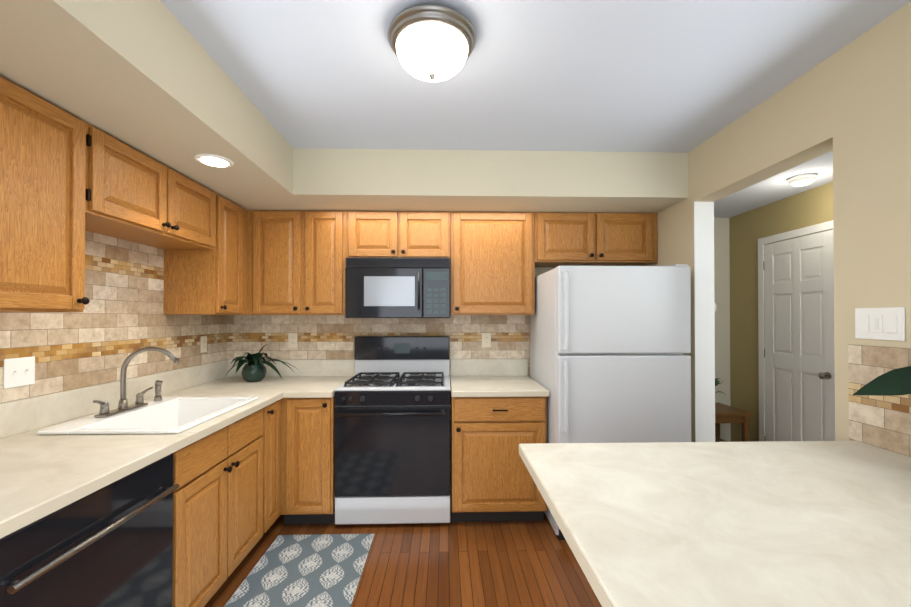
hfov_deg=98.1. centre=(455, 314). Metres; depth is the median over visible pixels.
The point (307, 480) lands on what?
base cabinet
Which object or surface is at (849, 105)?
wall
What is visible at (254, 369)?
potted plant
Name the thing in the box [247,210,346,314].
upper cabinet
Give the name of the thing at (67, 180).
upper cabinet
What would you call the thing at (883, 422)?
backsplash
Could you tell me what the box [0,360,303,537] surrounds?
countertop
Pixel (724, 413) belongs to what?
table
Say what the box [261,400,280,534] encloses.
base cabinet
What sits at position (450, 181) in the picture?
ceiling soffit
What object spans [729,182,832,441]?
wall
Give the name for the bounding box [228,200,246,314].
upper cabinet
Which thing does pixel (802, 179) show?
hall ceiling light
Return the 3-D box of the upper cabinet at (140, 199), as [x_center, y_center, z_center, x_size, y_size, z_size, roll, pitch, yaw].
[-1.649,-0.386,2.027,0.337,0.766,1.029,0,0,-2]
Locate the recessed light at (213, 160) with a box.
[194,153,233,167]
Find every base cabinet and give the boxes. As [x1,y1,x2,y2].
[173,409,262,606]
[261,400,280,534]
[280,396,335,523]
[451,396,546,521]
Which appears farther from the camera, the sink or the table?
the table
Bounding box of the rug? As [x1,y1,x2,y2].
[224,534,373,606]
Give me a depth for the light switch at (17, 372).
1.62 m
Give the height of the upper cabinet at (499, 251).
0.766 m
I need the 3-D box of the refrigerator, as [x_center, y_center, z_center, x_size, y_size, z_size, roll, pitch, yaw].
[1.018,0.548,2.772,0.815,1.702,0.860,0,0,-2]
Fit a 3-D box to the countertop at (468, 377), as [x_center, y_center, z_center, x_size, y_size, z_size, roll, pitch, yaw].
[0.283,0.451,2.898,0.634,0.173,0.682,0,0,-2]
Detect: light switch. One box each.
[3,356,34,388]
[855,307,904,340]
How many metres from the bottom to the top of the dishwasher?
0.854 m
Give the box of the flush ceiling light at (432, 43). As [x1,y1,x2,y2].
[388,4,475,81]
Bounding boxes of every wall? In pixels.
[450,267,555,485]
[645,2,910,441]
[714,218,730,441]
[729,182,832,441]
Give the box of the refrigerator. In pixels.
[530,264,690,539]
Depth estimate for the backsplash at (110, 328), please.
2.07 m
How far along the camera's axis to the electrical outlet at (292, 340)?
3.19 m
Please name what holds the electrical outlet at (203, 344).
attached to the backsplash at (110, 328)
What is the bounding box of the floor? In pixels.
[204,486,601,606]
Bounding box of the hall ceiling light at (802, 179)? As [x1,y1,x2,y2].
[787,173,816,186]
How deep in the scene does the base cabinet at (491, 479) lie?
2.58 m
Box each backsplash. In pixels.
[0,231,226,403]
[227,315,529,376]
[848,345,910,456]
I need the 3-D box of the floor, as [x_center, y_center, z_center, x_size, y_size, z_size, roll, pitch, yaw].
[0.570,1.411,0.792,5.116,0.060,6.850,0,0,-2]
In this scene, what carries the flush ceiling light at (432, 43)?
attached to the ceiling at (683, 76)
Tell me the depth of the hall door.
3.28 m
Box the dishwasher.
[0,453,179,606]
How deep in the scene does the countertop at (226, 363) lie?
3.16 m
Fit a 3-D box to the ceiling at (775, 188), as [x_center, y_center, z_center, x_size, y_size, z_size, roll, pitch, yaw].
[2.369,-1.068,0.811,1.320,0.080,6.750,0,0,-2]
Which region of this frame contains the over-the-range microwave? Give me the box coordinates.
[345,258,449,317]
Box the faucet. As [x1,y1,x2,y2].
[93,346,180,416]
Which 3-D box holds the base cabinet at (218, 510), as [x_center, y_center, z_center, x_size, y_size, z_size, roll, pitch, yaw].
[-1.437,0.961,1.906,0.737,0.860,0.768,0,0,-2]
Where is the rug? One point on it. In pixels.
(320, 570)
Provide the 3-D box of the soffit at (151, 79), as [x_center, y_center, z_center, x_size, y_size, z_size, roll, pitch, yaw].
[-1.378,-0.935,0.276,0.793,0.297,5.880,0,0,-2]
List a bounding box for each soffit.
[0,0,312,210]
[293,148,687,215]
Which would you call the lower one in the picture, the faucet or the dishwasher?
the dishwasher
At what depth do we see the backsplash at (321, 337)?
3.21 m
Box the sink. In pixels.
[37,397,257,434]
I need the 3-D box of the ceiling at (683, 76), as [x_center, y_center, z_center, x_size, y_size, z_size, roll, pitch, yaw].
[-0.128,-1.122,0.360,3.696,0.080,5.980,0,0,-2]
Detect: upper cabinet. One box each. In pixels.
[0,76,95,311]
[96,128,227,314]
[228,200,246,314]
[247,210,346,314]
[347,211,458,314]
[459,212,538,314]
[539,212,656,266]
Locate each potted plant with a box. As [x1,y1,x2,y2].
[224,344,299,381]
[715,378,724,393]
[853,366,910,395]
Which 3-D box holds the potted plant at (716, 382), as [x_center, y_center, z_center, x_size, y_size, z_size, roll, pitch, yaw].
[2.402,0.760,3.784,0.422,0.292,0.217,0,0,-2]
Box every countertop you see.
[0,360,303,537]
[204,360,295,366]
[288,359,354,397]
[450,359,548,396]
[519,441,910,606]
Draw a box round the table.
[715,402,752,441]
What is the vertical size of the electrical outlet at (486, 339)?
0.118 m
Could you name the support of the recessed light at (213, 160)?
in the soffit at (151, 79)
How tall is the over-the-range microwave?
0.434 m
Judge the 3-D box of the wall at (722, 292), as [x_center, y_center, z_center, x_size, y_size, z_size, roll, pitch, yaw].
[2.231,0.205,4.123,1.220,2.410,0.100,0,0,-2]
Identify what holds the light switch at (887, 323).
attached to the wall at (849, 105)
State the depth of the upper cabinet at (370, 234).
2.90 m
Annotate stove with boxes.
[335,336,450,523]
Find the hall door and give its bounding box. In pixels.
[758,220,834,441]
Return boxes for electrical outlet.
[200,336,206,352]
[288,333,296,347]
[482,333,490,346]
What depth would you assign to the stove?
2.57 m
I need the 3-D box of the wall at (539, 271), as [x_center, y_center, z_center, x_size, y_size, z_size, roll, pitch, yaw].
[-0.156,0.173,3.290,3.596,2.460,0.100,0,0,-2]
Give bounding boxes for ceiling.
[161,0,910,152]
[714,151,832,217]
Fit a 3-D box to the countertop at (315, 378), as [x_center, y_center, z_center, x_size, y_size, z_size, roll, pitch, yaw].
[-0.942,0.451,2.864,0.283,0.173,0.684,0,0,-2]

